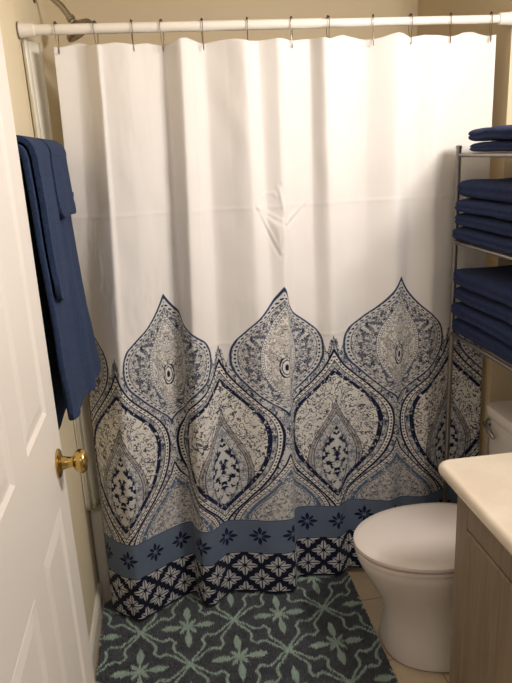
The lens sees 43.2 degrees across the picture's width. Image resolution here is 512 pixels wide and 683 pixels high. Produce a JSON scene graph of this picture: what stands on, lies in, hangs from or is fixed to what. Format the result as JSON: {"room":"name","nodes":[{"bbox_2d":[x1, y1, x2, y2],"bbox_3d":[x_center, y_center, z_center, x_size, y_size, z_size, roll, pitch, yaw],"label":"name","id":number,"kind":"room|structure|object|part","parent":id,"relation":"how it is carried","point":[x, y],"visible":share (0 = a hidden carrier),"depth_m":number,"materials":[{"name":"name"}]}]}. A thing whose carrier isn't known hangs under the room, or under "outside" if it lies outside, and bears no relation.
{"room":"bathroom","nodes":[
{"label":"bathroom","id":0,"kind":"room"},
{"bbox_2d":[0,0,98,638],"bbox_3d":[-0.651,-0.022,1.689,0.120,2.440,2.670,-5,16,-7],"label":"wall","id":1,"kind":"structure","parent":0,"point":[11,11],"depth_m":2.15,"materials":[{"name":"beige paint"}]},
{"bbox_2d":[0,27,94,682],"bbox_3d":[-0.389,0.330,1.157,0.102,2.018,0.754,-5,16,-7],"label":"door","id":2,"kind":"structure","parent":1,"relation":"in","point":[44,638],"depth_m":1.22,"materials":[{"name":"paint"}]},
{"bbox_3d":[-0.415,0.273,1.465,0.066,0.066,0.066,-5,16,-7],"label":"knob","id":3,"kind":"part","parent":2,"relation":"part of","materials":[{"name":"gold metal"}]},
{"bbox_2d":[33,0,91,41],"bbox_3d":[-0.655,-1.121,2.206,0.188,0.183,0.108,-5,16,-7],"label":"shower","id":4,"kind":"object","parent":1,"relation":"attached to","point":[70,18],"visible":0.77,"depth_m":2.20,"materials":[{"name":"silver metal"}]},
{"bbox_3d":[-0.685,-1.144,2.198,0.113,0.094,0.021,-5,16,-7],"label":"arm","id":5,"kind":"part","parent":4,"relation":"part of","materials":[{"name":"silver metal"}]},
{"bbox_2d":[89,583,103,674],"bbox_3d":[-0.491,1.176,1.774,0.014,0.082,1.533,-5,16,-7],"label":"baseboard","id":6,"kind":"structure","parent":1,"relation":"attached to","point":[98,606],"depth_m":2.30,"materials":[{"name":"paint"}]},
{"bbox_2d":[50,0,417,46],"bbox_3d":[-0.023,-0.439,3.005,1.524,2.440,0.120,-5,16,-7],"label":"wall","id":7,"kind":"structure","parent":0,"point":[101,11],"depth_m":2.67,"materials":[{"name":"beige paint"}]},
{"bbox_2d":[94,567,448,682],"bbox_3d":[0.313,1.196,1.895,1.870,0.100,3.220,-5,16,-7],"label":"floor","id":8,"kind":"structure","parent":0,"point":[370,597],"depth_m":2.36,"materials":[{"name":"beige tile"}]},
{"bbox_2d":[90,504,110,597],"bbox_3d":[0.086,0.661,2.898,1.520,0.379,0.711,-5,16,-7],"label":"bathtub","id":9,"kind":"object","parent":8,"relation":"on","point":[95,513],"visible":0.02,"depth_m":2.46,"materials":[{"name":"ceramic"}]},
{"bbox_2d":[95,569,397,682],"bbox_3d":[-0.059,1.050,2.226,0.965,0.025,0.684,-5,16,-7],"label":"bath rug","id":10,"kind":"object","parent":8,"relation":"on","point":[321,630],"visible":0.88,"depth_m":2.25,"materials":[{"name":"fabric"}]},
{"bbox_2d":[353,400,511,673],"bbox_3d":[0.686,0.648,2.171,0.744,0.757,0.425,-5,16,-7],"label":"toilet","id":11,"kind":"object","parent":8,"relation":"on","point":[407,552],"visible":0.66,"depth_m":2.08,"materials":[{"name":"ceramic"}]},
{"bbox_3d":[0.569,0.659,2.129,0.494,0.017,0.364,-5,16,-7],"label":"seat","id":12,"kind":"part","parent":11,"relation":"part of","materials":[{"name":"plastic"}]},
{"bbox_3d":[0.566,0.633,2.122,0.497,0.022,0.374,-5,16,-7],"label":"lid","id":13,"kind":"part","parent":11,"relation":"part of","materials":[{"name":"plastic"}]},
{"bbox_3d":[0.635,0.845,2.193,0.598,0.373,0.364,-5,16,-7],"label":"bowl","id":14,"kind":"part","parent":11,"relation":"part of","materials":[{"name":"ceramic"}]},
{"bbox_3d":[0.807,0.302,2.241,0.027,0.045,0.101,-1,16,5],"label":"flush lever","id":15,"kind":"part","parent":11,"relation":"part of","materials":[{"name":"silver metal"}]},
{"bbox_3d":[0.933,0.280,2.108,0.208,0.039,0.416,-5,16,-7],"label":"tank lid","id":16,"kind":"part","parent":11,"relation":"part of","materials":[{"name":"ceramic"}]},
{"bbox_3d":[0.941,0.464,2.162,0.188,0.342,0.396,-5,16,-7],"label":"tank","id":17,"kind":"part","parent":11,"relation":"part of","materials":[{"name":"ceramic"}]},
{"bbox_2d":[442,145,511,502],"bbox_3d":[0.872,0.205,2.096,0.299,1.632,0.554,-5,16,-7],"label":"towel rack","id":18,"kind":"object","parent":8,"relation":"on","point":[452,333],"visible":0.47,"depth_m":2.17,"materials":[{"name":"silver metal"}]},
{"bbox_3d":[0.698,0.144,2.330,0.024,1.632,0.024,-5,16,-7],"label":"post","id":19,"kind":"part","parent":18,"relation":"part of","materials":[{"name":"silver metal"}]},
{"bbox_3d":[0.864,0.031,2.045,0.288,0.013,0.543,-5,16,-7],"label":"shelf frame","id":20,"kind":"part","parent":18,"relation":"part of","materials":[{"name":"silver metal"}]},
{"bbox_2d":[452,318,511,364],"bbox_3d":[0.847,-0.003,2.033,0.268,0.058,0.511,-5,16,-7],"label":"folded towel","id":21,"kind":"object","parent":18,"relation":"on","point":[487,341],"visible":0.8,"depth_m":2.04,"materials":[{"name":"blue fabric"}]},
{"bbox_2d":[450,302,511,346],"bbox_3d":[0.843,-0.056,2.016,0.276,0.058,0.507,-5,16,-7],"label":"folded towel","id":22,"kind":"object","parent":21,"relation":"on","point":[500,329],"visible":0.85,"depth_m":2.02,"materials":[{"name":"blue fabric"}]},
{"bbox_2d":[454,286,511,324],"bbox_3d":[0.843,-0.109,2.003,0.265,0.056,0.512,-5,16,-7],"label":"folded towel","id":23,"kind":"object","parent":22,"relation":"on","point":[498,310],"visible":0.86,"depth_m":2.02,"materials":[{"name":"blue fabric"}]},
{"bbox_2d":[453,265,511,307],"bbox_3d":[0.838,-0.164,1.985,0.272,0.063,0.511,-5,16,-7],"label":"folded towel","id":24,"kind":"object","parent":23,"relation":"on","point":[494,283],"visible":1,"depth_m":2.04,"materials":[{"name":"blue fabric"}]},
{"bbox_2d":[452,226,511,254],"bbox_3d":[0.828,-0.306,1.945,0.276,0.049,0.514,-5,16,-7],"label":"folded towel","id":25,"kind":"object","parent":18,"relation":"on","point":[502,243],"visible":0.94,"depth_m":1.97,"materials":[{"name":"blue fabric"}]},
{"bbox_2d":[455,213,511,236],"bbox_3d":[0.828,-0.350,1.932,0.273,0.050,0.513,-5,16,-7],"label":"folded towel","id":26,"kind":"object","parent":25,"relation":"on","point":[484,223],"visible":0.86,"depth_m":1.96,"materials":[{"name":"blue fabric"}]},
{"bbox_2d":[455,198,511,220],"bbox_3d":[0.823,-0.393,1.916,0.276,0.050,0.506,-5,16,-7],"label":"folded towel","id":27,"kind":"object","parent":26,"relation":"on","point":[491,208],"visible":0.95,"depth_m":1.95,"materials":[{"name":"blue fabric"}]},
{"bbox_2d":[458,178,511,202],"bbox_3d":[0.826,-0.445,1.902,0.268,0.063,0.509,-5,16,-7],"label":"folded towel","id":28,"kind":"object","parent":27,"relation":"on","point":[500,190],"visible":1,"depth_m":1.95,"materials":[{"name":"blue fabric"}]},
{"bbox_3d":[0.849,-0.276,1.954,0.288,0.013,0.543,-5,16,-7],"label":"shelf frame","id":29,"kind":"part","parent":18,"relation":"part of","materials":[{"name":"silver metal"}]},
{"bbox_3d":[0.835,-0.548,1.875,0.288,0.013,0.543,-5,16,-7],"label":"shelf frame","id":30,"kind":"part","parent":18,"relation":"part of","materials":[{"name":"silver metal"}]},
{"bbox_2d":[469,140,511,151],"bbox_3d":[0.825,-0.559,1.830,0.267,0.032,0.433,-5,16,-7],"label":"folded towel","id":31,"kind":"object","parent":18,"relation":"on","point":[500,145],"visible":1,"depth_m":1.88,"materials":[{"name":"blue fabric"}]},
{"bbox_2d":[468,125,511,140],"bbox_3d":[0.821,-0.593,1.821,0.272,0.046,0.438,-5,16,-7],"label":"folded towel","id":32,"kind":"object","parent":31,"relation":"on","point":[501,132],"visible":1,"depth_m":1.88,"materials":[{"name":"blue fabric"}]},
{"bbox_2d":[449,496,511,682],"bbox_3d":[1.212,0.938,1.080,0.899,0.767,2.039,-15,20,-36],"label":"vanity cabinet","id":33,"kind":"object","parent":8,"relation":"on","point":[481,631],"visible":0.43,"depth_m":1.66,"materials":[{"name":"brown wood"}]},
{"bbox_2d":[438,452,511,554],"bbox_3d":[0.850,0.405,1.373,0.592,0.122,0.922,-5,16,-7],"label":"countertop","id":34,"kind":"structure","parent":33,"relation":"on","point":[484,483],"depth_m":1.63,"materials":[{"name":"stone"}]},
{"bbox_3d":[0.597,0.785,1.615,0.021,0.510,0.326,-5,16,-7],"label":"cabinet door","id":35,"kind":"part","parent":33,"relation":"part of","materials":[{"name":"brown wood"}]},
{"bbox_2d":[417,0,511,455],"bbox_3d":[0.848,-0.401,2.728,0.121,2.440,0.920,-5,16,-7],"label":"wall","id":36,"kind":"structure","parent":0,"point":[496,379],"depth_m":2.30,"materials":[{"name":"beige paint"}]},
{"bbox_2d":[16,11,511,38],"bbox_3d":[0.064,-0.964,1.964,1.522,0.047,0.047,-5,16,-7],"label":"shower rod","id":37,"kind":"object","parent":36,"relation":"attached to","point":[24,30],"visible":1,"depth_m":1.94,"materials":[{"name":"white metal"}]},
{"bbox_2d":[53,21,59,53],"bbox_3d":[-0.581,-0.886,1.888,0.006,0.091,0.041,-3,16,0],"label":"curtain hook","id":38,"kind":"object","parent":37,"relation":"hanging from","point":[54,22],"visible":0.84,"depth_m":1.89,"materials":[{"name":"metal"}]},
{"bbox_2d":[21,40,99,510],"bbox_3d":[-0.633,-0.143,2.152,0.025,1.570,0.088,4,18,22],"label":"liner","id":39,"kind":"object","parent":37,"relation":"hanging from","point":[32,51],"visible":0.42,"depth_m":2.00,"materials":[{"name":"plastic"}]},
{"bbox_2d":[92,20,97,44],"bbox_3d":[-0.470,-0.896,1.902,0.007,0.091,0.041,-1,16,6],"label":"curtain hook","id":40,"kind":"object","parent":37,"relation":"hanging from","point":[94,21],"visible":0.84,"depth_m":1.89,"materials":[{"name":"metal"}]},
{"bbox_2d":[130,19,134,51],"bbox_3d":[-0.367,-0.905,1.915,0.006,0.091,0.041,-7,17,-13],"label":"curtain hook","id":41,"kind":"object","parent":37,"relation":"hanging from","point":[130,19],"visible":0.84,"depth_m":1.91,"materials":[{"name":"metal"}]},
{"bbox_2d":[159,19,163,51],"bbox_3d":[-0.280,-0.912,1.927,0.006,0.091,0.041,0,17,9],"label":"curtain hook","id":42,"kind":"object","parent":37,"relation":"hanging from","point":[160,20],"visible":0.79,"depth_m":1.92,"materials":[{"name":"metal"}]},
{"bbox_2d":[200,18,203,49],"bbox_3d":[-0.161,-0.922,1.942,0.006,0.091,0.041,-5,17,-9],"label":"curtain hook","id":43,"kind":"object","parent":37,"relation":"hanging from","point":[201,19],"visible":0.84,"depth_m":1.93,"materials":[{"name":"metal"}]},
{"bbox_2d":[290,16,292,47],"bbox_3d":[0.109,-0.946,1.976,0.006,0.091,0.041,0,17,10],"label":"curtain hook","id":44,"kind":"object","parent":37,"relation":"hanging from","point":[290,16],"visible":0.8,"depth_m":1.97,"materials":[{"name":"metal"}]},
{"bbox_2d":[326,15,329,37],"bbox_3d":[0.222,-0.956,1.990,0.006,0.091,0.041,-5,17,-7],"label":"curtain hook","id":45,"kind":"object","parent":37,"relation":"hanging from","point":[328,16],"visible":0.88,"depth_m":1.98,"materials":[{"name":"metal"}]},
{"bbox_2d":[408,13,412,43],"bbox_3d":[0.483,-0.978,2.024,0.006,0.091,0.041,-4,16,-5],"label":"curtain hook","id":46,"kind":"object","parent":37,"relation":"hanging from","point":[411,14],"visible":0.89,"depth_m":2.02,"materials":[{"name":"metal"}]},
{"bbox_2d":[53,32,495,620],"bbox_3d":[0.130,0.007,2.226,1.456,1.950,0.155,-5,16,-7],"label":"shower curtain","id":47,"kind":"object","parent":46,"relation":"hanging from","point":[263,229],"visible":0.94,"depth_m":2.18,"materials":[{"name":"fabric"}]},
{"bbox_2d":[449,12,451,42],"bbox_3d":[0.614,-0.989,2.040,0.006,0.091,0.041,0,17,9],"label":"curtain hook","id":48,"kind":"object","parent":37,"relation":"hanging from","point":[450,12],"visible":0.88,"depth_m":2.04,"materials":[{"name":"metal"}]},
{"bbox_2d":[489,11,492,41],"bbox_3d":[0.747,-1.001,2.057,0.007,0.091,0.041,0,17,9],"label":"curtain hook","id":49,"kind":"object","parent":37,"relation":"hanging from","point":[491,12],"visible":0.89,"depth_m":2.05,"materials":[{"name":"metal"}]},
{"bbox_3d":[-0.584,-0.471,1.639,0.074,0.048,0.628,-5,16,-7],"label":"towel bar","id":50,"kind":"object","parent":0,"visible":0},
{"bbox_2d":[17,144,100,428],"bbox_3d":[-0.522,-0.153,1.744,0.101,0.724,0.511,-5,16,-7],"label":"bath towel","id":51,"kind":"object","parent":50,"relation":"hanging from","point":[73,356],"visible":0.64,"depth_m":1.68,"materials":[{"name":"blue fabric"}]},
{"bbox_2d":[16,135,69,300],"bbox_3d":[-0.529,-0.290,1.554,0.102,0.390,0.200,-5,16,-7],"label":"hand towel","id":52,"kind":"object","parent":51,"relation":"on","point":[38,150],"visible":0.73,"depth_m":1.51,"materials":[{"name":"blue fabric"}]},
{"bbox_2d":[38,138,75,218],"bbox_3d":[-0.571,-0.449,1.781,0.102,0.209,0.278,-5,16,-7],"label":"washcloth","id":53,"kind":"object","parent":51,"relation":"on","point":[66,206],"visible":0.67,"depth_m":1.73,"materials":[{"name":"blue fabric"}]}
]}

